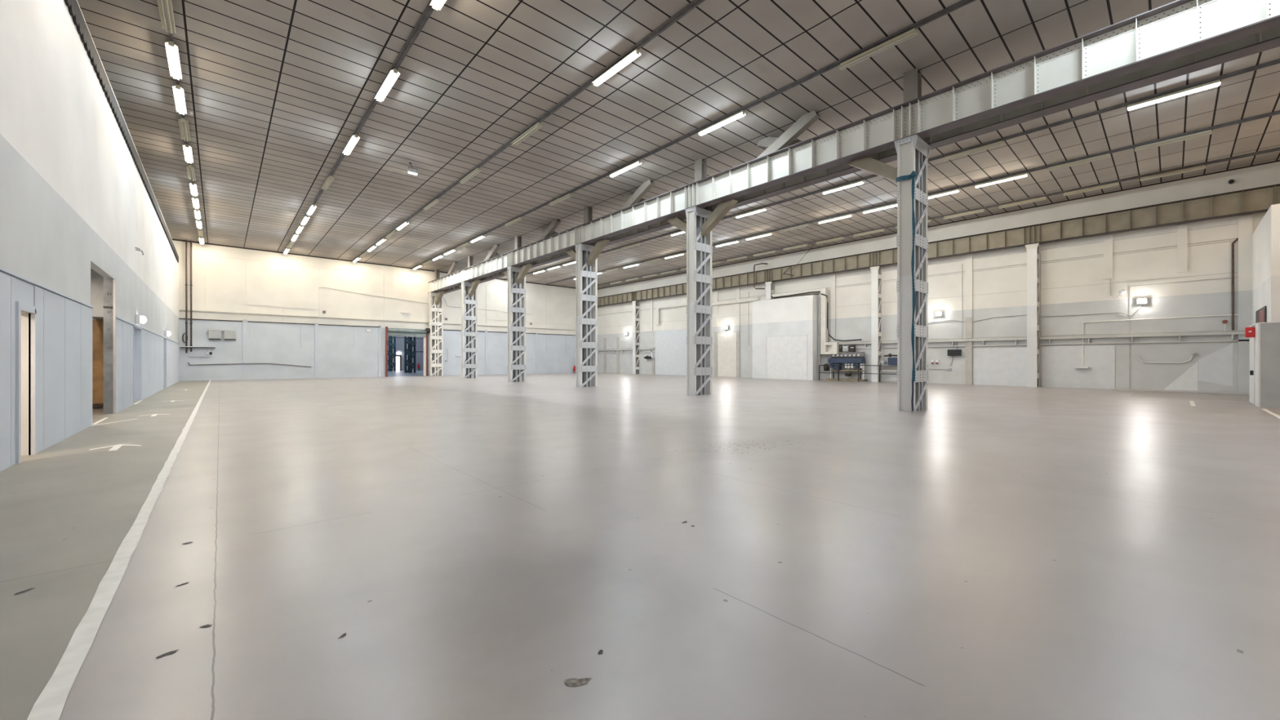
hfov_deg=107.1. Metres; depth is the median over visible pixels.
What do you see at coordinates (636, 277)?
strip light
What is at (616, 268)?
strip light
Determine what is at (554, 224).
brace
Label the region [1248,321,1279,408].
booth
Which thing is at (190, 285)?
pipe
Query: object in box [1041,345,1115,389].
cladding
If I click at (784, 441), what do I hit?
floor scratches
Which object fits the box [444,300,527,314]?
conduit
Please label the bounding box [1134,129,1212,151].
strip light
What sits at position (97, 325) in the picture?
door
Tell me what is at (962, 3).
rail
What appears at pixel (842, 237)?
strip light
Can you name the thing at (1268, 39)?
girder
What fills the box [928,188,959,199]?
strip light
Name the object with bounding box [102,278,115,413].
door frame
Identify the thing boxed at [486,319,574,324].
batten
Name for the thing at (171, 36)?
rail
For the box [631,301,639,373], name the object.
wall column
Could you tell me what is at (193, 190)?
strip light
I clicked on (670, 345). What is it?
cladding
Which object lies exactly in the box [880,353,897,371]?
machine
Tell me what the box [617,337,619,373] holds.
wall strip
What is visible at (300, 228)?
strip light
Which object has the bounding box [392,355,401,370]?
doorway
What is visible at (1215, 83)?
strip light
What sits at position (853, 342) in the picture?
tray
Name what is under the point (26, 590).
chip
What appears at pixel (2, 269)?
trim
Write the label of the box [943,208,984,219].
strip light
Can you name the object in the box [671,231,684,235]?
strip light
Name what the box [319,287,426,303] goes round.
conduit
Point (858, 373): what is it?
guard railing
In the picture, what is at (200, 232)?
strip light
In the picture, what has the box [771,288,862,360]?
duct
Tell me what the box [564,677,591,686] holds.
chip
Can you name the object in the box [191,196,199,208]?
strip light
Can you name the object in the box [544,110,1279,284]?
rail
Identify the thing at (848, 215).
strip light
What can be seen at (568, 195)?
strip light
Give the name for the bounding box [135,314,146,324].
lamp
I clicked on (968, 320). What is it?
wall strip
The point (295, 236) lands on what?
strip light
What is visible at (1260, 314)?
window
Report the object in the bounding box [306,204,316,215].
strip light
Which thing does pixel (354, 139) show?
strip light
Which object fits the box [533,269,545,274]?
strip light
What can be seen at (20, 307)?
door frame
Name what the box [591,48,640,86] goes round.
strip light
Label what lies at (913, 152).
lattice column
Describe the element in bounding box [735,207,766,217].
strip light
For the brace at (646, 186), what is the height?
1.563 m
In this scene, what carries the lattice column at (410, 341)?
on the floor
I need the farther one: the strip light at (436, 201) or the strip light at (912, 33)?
the strip light at (436, 201)
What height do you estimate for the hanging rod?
2.119 m
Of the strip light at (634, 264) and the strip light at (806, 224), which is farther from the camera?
the strip light at (634, 264)
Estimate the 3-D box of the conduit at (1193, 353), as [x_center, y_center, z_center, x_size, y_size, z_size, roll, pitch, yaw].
[25.939,-0.130,23.335,0.180,0.552,1.992,0,0,-42]
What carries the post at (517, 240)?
on the plate
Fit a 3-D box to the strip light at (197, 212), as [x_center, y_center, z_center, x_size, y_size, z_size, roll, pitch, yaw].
[-26.231,-8.692,28.035,0.260,0.216,2.030,0,0,-42]
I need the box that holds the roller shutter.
[385,326,430,377]
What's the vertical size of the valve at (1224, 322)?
0.540 m
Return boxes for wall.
[0,0,179,471]
[90,268,103,408]
[172,240,575,381]
[387,333,423,370]
[597,161,1279,391]
[1252,204,1279,324]
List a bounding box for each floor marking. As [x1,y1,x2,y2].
[26,380,211,719]
[89,444,141,450]
[90,418,135,426]
[92,417,108,424]
[138,413,169,416]
[1189,400,1195,406]
[1262,408,1279,418]
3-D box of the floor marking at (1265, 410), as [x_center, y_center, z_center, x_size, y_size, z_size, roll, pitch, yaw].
[17.207,1.497,12.777,5.700,0.001,0.111,0,0,-42]
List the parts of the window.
pane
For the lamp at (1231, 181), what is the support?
attached to the wall at (1193, 298)
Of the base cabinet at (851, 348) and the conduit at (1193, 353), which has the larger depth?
the base cabinet at (851, 348)
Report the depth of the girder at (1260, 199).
26.67 m
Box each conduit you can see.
[187,362,311,367]
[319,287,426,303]
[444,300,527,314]
[927,314,1026,324]
[1040,307,1139,316]
[1075,314,1238,368]
[1129,276,1238,286]
[1137,351,1196,363]
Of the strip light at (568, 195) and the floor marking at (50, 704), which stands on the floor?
the floor marking at (50, 704)
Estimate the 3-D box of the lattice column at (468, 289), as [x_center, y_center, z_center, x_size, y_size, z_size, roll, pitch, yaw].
[-14.459,-2.534,40.066,1.240,8.112,3.900,0,0,-42]
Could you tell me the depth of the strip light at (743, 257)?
40.24 m
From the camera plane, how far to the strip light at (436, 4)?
11.46 m
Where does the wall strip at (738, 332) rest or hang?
attached to the wall at (1193, 298)
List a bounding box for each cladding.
[655,328,686,375]
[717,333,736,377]
[973,347,1026,386]
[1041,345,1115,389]
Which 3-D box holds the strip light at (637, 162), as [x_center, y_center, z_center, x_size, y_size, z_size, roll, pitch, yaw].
[-0.684,-8.692,21.404,0.260,0.216,2.030,0,0,-42]
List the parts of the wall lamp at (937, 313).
lamp glass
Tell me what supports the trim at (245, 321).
attached to the wall at (278, 285)
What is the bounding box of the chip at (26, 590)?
[14,586,36,595]
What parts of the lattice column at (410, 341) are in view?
plate, plate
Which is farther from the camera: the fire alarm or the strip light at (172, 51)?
the fire alarm
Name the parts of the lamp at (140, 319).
globe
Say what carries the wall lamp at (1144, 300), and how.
attached to the wall at (1193, 298)
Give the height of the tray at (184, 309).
0.140 m
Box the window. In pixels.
[1255,306,1266,323]
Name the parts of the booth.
door, corner post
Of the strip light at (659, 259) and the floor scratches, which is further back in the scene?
the strip light at (659, 259)
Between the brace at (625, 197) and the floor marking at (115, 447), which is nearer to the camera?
the floor marking at (115, 447)
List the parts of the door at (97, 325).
rail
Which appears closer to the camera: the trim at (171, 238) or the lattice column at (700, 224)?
the lattice column at (700, 224)
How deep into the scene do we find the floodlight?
21.21 m
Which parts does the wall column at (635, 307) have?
plate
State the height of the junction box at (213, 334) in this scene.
0.780 m
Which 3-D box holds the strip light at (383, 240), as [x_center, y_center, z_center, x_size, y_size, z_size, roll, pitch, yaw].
[-18.925,-8.692,34.522,0.260,0.216,2.030,0,0,-42]
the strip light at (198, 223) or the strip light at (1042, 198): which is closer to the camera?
the strip light at (1042, 198)
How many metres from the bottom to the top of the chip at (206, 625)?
0.001 m
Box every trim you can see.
[0,266,179,343]
[171,238,575,288]
[178,318,575,335]
[182,252,574,332]
[204,319,566,379]
[597,160,1279,289]
[597,223,1238,328]
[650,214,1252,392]
[961,253,1129,388]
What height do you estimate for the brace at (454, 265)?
1.549 m
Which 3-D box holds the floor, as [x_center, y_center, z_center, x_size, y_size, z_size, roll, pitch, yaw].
[-10.363,1.600,32.456,43.600,0.200,90.300,0,0,-42]
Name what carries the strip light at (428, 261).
hanging from the rail at (962, 3)
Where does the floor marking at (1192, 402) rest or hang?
on the floor
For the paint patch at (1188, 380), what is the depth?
22.88 m
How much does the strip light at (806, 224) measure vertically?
0.216 m
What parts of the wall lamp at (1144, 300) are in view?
lamp glass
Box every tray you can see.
[179,308,575,330]
[597,347,632,353]
[638,347,654,352]
[839,340,871,348]
[881,336,1026,347]
[1040,329,1248,345]
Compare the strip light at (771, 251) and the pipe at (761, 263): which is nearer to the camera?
the strip light at (771, 251)
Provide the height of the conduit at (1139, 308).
0.430 m
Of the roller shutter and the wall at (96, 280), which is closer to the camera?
the wall at (96, 280)
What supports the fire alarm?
attached to the booth
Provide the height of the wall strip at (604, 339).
4.250 m
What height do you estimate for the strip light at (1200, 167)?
0.216 m
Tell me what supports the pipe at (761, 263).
attached to the girder at (1260, 199)
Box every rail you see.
[168,32,197,208]
[283,0,434,252]
[351,0,705,262]
[411,0,976,268]
[505,58,1279,279]
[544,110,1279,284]
[597,146,1279,285]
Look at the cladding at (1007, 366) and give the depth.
28.33 m
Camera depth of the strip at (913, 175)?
13.83 m
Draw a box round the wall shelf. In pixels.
[180,346,215,347]
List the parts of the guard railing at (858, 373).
rail, rail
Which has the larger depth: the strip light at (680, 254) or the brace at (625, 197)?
the strip light at (680, 254)
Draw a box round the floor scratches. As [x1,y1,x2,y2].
[675,440,804,453]
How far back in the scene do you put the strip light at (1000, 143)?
19.52 m
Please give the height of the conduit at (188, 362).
0.446 m
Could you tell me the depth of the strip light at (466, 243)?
35.59 m
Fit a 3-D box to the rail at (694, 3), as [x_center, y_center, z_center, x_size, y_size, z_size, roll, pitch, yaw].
[-4.829,-8.795,18.647,0.150,0.110,62.100,0,0,-42]
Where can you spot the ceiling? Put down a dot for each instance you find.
(275, 91)
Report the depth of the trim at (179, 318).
40.02 m
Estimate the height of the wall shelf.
0.100 m
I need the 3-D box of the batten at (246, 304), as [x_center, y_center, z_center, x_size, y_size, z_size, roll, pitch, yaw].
[-29.170,-4.400,38.665,4.680,0.120,0.040,0,0,-42]
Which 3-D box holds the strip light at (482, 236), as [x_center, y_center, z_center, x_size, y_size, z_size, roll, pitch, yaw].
[-11.600,-8.692,33.698,0.260,0.216,2.030,0,0,-42]
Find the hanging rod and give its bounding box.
[782,245,813,275]
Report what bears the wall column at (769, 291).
attached to the wall at (1193, 298)
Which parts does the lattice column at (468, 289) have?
plate, plate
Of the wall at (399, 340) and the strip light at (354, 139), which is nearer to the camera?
the strip light at (354, 139)
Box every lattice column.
[387,333,395,371]
[404,335,416,373]
[428,290,444,376]
[458,280,480,378]
[502,263,532,382]
[565,239,608,386]
[666,199,737,395]
[847,134,930,411]
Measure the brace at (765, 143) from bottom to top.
1.563 m
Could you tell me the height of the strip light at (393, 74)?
0.216 m
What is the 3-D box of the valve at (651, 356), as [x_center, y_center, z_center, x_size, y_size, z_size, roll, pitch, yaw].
[0.900,-0.425,51.383,0.400,0.890,1.350,0,0,-42]
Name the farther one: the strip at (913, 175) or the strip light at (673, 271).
the strip light at (673, 271)
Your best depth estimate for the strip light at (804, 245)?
36.14 m
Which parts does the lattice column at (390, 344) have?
plate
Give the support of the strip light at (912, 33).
hanging from the rail at (962, 3)
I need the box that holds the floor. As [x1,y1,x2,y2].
[0,370,1279,719]
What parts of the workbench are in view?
plate, leg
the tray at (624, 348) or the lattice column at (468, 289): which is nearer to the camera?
the lattice column at (468, 289)
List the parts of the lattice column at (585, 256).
plate, plate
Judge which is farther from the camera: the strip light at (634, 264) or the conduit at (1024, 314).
the strip light at (634, 264)
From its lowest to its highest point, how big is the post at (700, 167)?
1.220 m
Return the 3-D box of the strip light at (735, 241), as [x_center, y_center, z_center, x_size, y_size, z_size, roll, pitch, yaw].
[6.445,-8.692,35.063,0.260,0.216,2.030,0,0,-42]
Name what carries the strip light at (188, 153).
hanging from the rail at (171, 36)
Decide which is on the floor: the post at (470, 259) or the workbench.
the workbench
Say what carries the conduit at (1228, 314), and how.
attached to the wall at (1193, 298)
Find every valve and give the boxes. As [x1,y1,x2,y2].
[643,352,653,360]
[1222,320,1227,330]
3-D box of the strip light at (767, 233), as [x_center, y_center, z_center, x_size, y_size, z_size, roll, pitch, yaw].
[8.264,-8.692,33.014,0.260,0.216,2.030,0,0,-42]
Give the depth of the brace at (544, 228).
30.96 m
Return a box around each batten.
[245,303,316,309]
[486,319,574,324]
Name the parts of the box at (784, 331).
flush door, door trim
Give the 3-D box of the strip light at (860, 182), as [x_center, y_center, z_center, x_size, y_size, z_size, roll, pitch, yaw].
[10.133,-8.692,23.681,0.260,0.216,2.030,0,0,-42]
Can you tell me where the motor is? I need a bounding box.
[820,363,830,372]
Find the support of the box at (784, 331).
on the floor
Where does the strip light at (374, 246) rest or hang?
hanging from the rail at (694, 3)
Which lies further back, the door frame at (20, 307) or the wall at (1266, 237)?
the wall at (1266, 237)
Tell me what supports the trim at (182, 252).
attached to the wall at (278, 285)
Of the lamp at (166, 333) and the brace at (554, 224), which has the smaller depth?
the lamp at (166, 333)
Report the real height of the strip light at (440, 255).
0.216 m
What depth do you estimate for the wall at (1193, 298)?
26.70 m
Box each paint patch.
[1164,361,1197,391]
[1198,343,1232,386]
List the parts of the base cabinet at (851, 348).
door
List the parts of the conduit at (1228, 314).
foot plate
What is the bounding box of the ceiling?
[66,0,1279,288]
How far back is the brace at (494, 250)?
36.59 m
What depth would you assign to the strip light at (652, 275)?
48.51 m
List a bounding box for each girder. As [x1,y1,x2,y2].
[428,0,1279,293]
[441,26,1279,293]
[597,183,1279,306]
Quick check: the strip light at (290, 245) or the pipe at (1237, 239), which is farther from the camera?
the strip light at (290, 245)
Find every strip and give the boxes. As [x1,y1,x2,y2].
[603,337,606,373]
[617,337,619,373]
[651,358,654,374]
[714,331,717,376]
[736,330,740,377]
[896,170,916,411]
[965,316,972,384]
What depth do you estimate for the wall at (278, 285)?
40.64 m
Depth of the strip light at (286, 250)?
37.35 m
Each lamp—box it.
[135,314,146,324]
[164,330,170,336]
[935,311,942,319]
[1136,297,1146,309]
[1227,179,1234,183]
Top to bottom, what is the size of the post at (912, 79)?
1.220 m
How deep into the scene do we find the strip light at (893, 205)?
26.89 m
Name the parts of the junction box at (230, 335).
lid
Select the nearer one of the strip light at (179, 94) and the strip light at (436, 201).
the strip light at (179, 94)
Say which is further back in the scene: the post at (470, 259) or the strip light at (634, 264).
the strip light at (634, 264)
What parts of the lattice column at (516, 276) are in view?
plate, plate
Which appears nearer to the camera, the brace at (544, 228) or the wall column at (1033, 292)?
the wall column at (1033, 292)
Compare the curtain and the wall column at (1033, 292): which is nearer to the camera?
the wall column at (1033, 292)
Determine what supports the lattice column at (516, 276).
on the floor
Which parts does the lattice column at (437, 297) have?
plate, plate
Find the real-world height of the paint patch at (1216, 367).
2.000 m
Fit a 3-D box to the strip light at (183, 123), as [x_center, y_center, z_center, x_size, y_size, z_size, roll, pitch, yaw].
[-17.134,-8.692,17.791,0.260,0.216,2.030,0,0,-42]
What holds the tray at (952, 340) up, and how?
attached to the wall at (1193, 298)
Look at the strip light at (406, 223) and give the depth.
30.32 m
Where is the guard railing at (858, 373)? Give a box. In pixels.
[818,364,897,382]
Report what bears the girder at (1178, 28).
on the lattice column at (700, 224)
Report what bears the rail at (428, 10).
attached to the ceiling
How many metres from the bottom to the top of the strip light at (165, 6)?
0.216 m
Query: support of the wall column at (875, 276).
on the floor
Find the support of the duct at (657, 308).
attached to the wall at (1193, 298)
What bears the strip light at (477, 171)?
hanging from the rail at (694, 3)
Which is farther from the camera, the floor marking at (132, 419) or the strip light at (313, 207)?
the strip light at (313, 207)
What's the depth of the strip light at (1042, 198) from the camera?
25.92 m
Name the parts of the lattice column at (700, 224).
plate, plate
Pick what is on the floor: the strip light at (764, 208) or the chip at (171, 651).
the chip at (171, 651)
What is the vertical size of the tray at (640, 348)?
0.557 m
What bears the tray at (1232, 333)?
attached to the wall at (1193, 298)
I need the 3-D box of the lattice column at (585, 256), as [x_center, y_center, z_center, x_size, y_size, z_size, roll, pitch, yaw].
[-3.072,-2.534,27.241,1.240,8.112,3.900,0,0,-42]
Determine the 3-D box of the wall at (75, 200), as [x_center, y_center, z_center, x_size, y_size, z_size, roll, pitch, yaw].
[-13.126,-2.725,11.280,0.210,8.450,62.300,0,0,-42]
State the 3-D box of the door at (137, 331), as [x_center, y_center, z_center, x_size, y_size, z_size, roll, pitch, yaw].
[-18.099,0.135,16.901,0.215,2.730,2.230,0,0,-42]
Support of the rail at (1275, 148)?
attached to the ceiling
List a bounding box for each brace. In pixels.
[446,262,457,275]
[483,244,500,261]
[537,218,560,240]
[541,227,558,235]
[618,179,654,210]
[622,193,647,203]
[756,110,820,158]
[757,136,802,148]
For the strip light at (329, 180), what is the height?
0.216 m
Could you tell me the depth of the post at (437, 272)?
46.32 m
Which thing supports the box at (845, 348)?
on the workbench
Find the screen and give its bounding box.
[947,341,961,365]
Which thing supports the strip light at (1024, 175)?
hanging from the rail at (1276, 113)
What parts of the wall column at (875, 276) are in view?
plate, head plate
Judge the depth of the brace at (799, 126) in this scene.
17.40 m
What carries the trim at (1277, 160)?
attached to the wall at (1193, 298)
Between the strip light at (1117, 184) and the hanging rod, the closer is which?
the strip light at (1117, 184)
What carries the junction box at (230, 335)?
attached to the wall at (278, 285)
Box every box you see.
[206,328,221,339]
[221,329,235,340]
[751,294,821,380]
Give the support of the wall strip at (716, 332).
attached to the wall at (1193, 298)
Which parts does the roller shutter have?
guide rail, door frame, guide rail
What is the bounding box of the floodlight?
[407,162,417,175]
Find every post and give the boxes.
[435,269,439,279]
[467,255,473,266]
[514,235,521,249]
[583,206,592,223]
[694,158,706,182]
[903,67,921,102]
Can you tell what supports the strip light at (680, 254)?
hanging from the rail at (1276, 113)
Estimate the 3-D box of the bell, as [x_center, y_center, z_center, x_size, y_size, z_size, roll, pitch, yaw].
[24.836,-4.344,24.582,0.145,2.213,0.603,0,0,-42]
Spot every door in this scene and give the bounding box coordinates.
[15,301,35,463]
[92,320,103,407]
[133,324,142,404]
[163,336,166,389]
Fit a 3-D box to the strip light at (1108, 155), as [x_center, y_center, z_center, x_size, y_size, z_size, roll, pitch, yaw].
[19.180,-8.692,20.721,0.260,0.216,2.030,0,0,-42]
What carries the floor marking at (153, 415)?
on the floor
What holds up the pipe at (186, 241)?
attached to the wall at (278, 285)
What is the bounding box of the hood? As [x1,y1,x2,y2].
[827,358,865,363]
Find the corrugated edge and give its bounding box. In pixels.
[63,0,178,262]
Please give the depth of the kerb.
22.18 m
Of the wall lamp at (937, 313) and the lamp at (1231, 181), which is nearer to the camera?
the lamp at (1231, 181)
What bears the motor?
attached to the wall at (1193, 298)
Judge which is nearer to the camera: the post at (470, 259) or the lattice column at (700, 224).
the lattice column at (700, 224)
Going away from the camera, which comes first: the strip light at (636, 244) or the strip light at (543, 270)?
the strip light at (636, 244)
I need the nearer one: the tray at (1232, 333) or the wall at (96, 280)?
the wall at (96, 280)
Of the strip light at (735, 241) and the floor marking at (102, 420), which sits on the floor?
the floor marking at (102, 420)
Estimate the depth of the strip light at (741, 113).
17.21 m
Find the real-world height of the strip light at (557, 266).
0.216 m
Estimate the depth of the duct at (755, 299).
42.64 m
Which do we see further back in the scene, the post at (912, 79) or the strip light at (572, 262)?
the strip light at (572, 262)
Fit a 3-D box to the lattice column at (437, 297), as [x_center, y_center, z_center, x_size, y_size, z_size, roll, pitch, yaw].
[-19.406,-2.534,45.636,1.240,8.112,2.260,0,0,-42]
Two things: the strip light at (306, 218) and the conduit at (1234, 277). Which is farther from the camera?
the strip light at (306, 218)
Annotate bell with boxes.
[1110,278,1125,298]
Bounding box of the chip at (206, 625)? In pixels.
[199,624,212,627]
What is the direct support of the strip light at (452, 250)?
hanging from the rail at (962, 3)
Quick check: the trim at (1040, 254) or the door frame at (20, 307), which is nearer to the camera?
the door frame at (20, 307)
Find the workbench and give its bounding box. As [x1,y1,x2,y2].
[825,351,867,381]
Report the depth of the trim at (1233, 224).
26.92 m
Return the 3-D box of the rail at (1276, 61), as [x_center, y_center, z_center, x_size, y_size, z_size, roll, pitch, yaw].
[6.036,-8.795,28.294,0.150,0.110,62.100,0,0,-42]
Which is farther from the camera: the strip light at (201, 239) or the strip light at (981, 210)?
the strip light at (201, 239)
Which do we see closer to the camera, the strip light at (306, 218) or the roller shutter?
the strip light at (306, 218)
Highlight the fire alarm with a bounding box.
[1244,327,1254,337]
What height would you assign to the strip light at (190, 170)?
0.216 m
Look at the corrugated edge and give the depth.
12.70 m
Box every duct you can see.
[655,302,686,324]
[711,297,759,306]
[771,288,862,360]
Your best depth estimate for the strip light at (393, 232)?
32.29 m
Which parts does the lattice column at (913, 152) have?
plate, plate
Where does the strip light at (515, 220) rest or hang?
hanging from the rail at (962, 3)
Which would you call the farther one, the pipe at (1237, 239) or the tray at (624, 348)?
the tray at (624, 348)
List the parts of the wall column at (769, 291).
plate, head plate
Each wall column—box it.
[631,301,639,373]
[764,281,775,299]
[870,266,881,382]
[1025,243,1039,386]
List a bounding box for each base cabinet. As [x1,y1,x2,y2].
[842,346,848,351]
[848,345,855,351]
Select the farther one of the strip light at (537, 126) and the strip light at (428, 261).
the strip light at (428, 261)
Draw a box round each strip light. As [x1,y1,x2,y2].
[157,0,176,33]
[164,40,182,79]
[172,84,186,114]
[177,117,190,142]
[182,143,193,163]
[186,164,195,181]
[189,182,197,195]
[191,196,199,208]
[194,208,200,219]
[195,219,202,228]
[197,228,203,236]
[198,236,204,244]
[283,248,289,253]
[286,241,293,248]
[290,233,298,241]
[295,225,303,234]
[301,215,310,225]
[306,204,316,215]
[321,175,334,190]
[342,133,359,155]
[360,251,368,257]
[367,244,376,251]
[374,68,399,102]
[376,238,386,245]
[386,230,396,238]
[395,221,408,230]
[422,199,439,210]
[422,260,431,265]
[429,0,446,10]
[432,254,443,260]
[444,248,455,255]
[456,242,469,248]
[459,168,480,183]
[470,235,484,242]
[504,217,522,226]
[511,122,542,145]
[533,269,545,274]
[547,193,572,205]
[547,265,560,270]
[562,260,575,266]
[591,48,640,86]
[604,267,620,272]
[608,160,641,177]
[620,243,639,249]
[622,263,639,268]
[625,277,639,281]
[642,274,657,278]
[643,257,660,263]
[660,270,676,274]
[664,253,684,258]
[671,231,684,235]
[698,110,746,135]
[715,240,738,247]
[726,256,747,262]
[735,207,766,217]
[746,232,772,239]
[753,250,776,256]
[779,223,808,232]
[782,244,808,250]
[816,236,844,244]
[818,213,852,223]
[822,180,863,194]
[839,27,917,70]
[853,228,884,236]
[862,203,897,213]
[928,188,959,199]
[943,140,1003,160]
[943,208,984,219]
[974,173,1027,187]
[998,196,1046,208]
[1046,153,1110,171]
[1063,182,1119,195]
[1127,80,1221,111]
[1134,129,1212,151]
[1139,164,1206,181]
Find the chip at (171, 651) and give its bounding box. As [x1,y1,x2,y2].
[155,648,178,657]
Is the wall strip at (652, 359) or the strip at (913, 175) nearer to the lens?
the strip at (913, 175)
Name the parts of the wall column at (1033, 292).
plate, head plate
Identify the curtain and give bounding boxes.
[387,332,426,336]
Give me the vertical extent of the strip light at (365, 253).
0.216 m
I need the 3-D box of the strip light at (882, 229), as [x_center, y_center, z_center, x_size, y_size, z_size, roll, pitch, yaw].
[15.529,-8.692,32.137,0.260,0.216,2.030,0,0,-42]
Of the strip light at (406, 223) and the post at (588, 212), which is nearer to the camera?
the post at (588, 212)
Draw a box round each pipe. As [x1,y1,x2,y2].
[185,240,187,352]
[189,240,192,351]
[753,262,767,288]
[1231,237,1238,330]
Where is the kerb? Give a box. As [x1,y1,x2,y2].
[1112,388,1248,395]

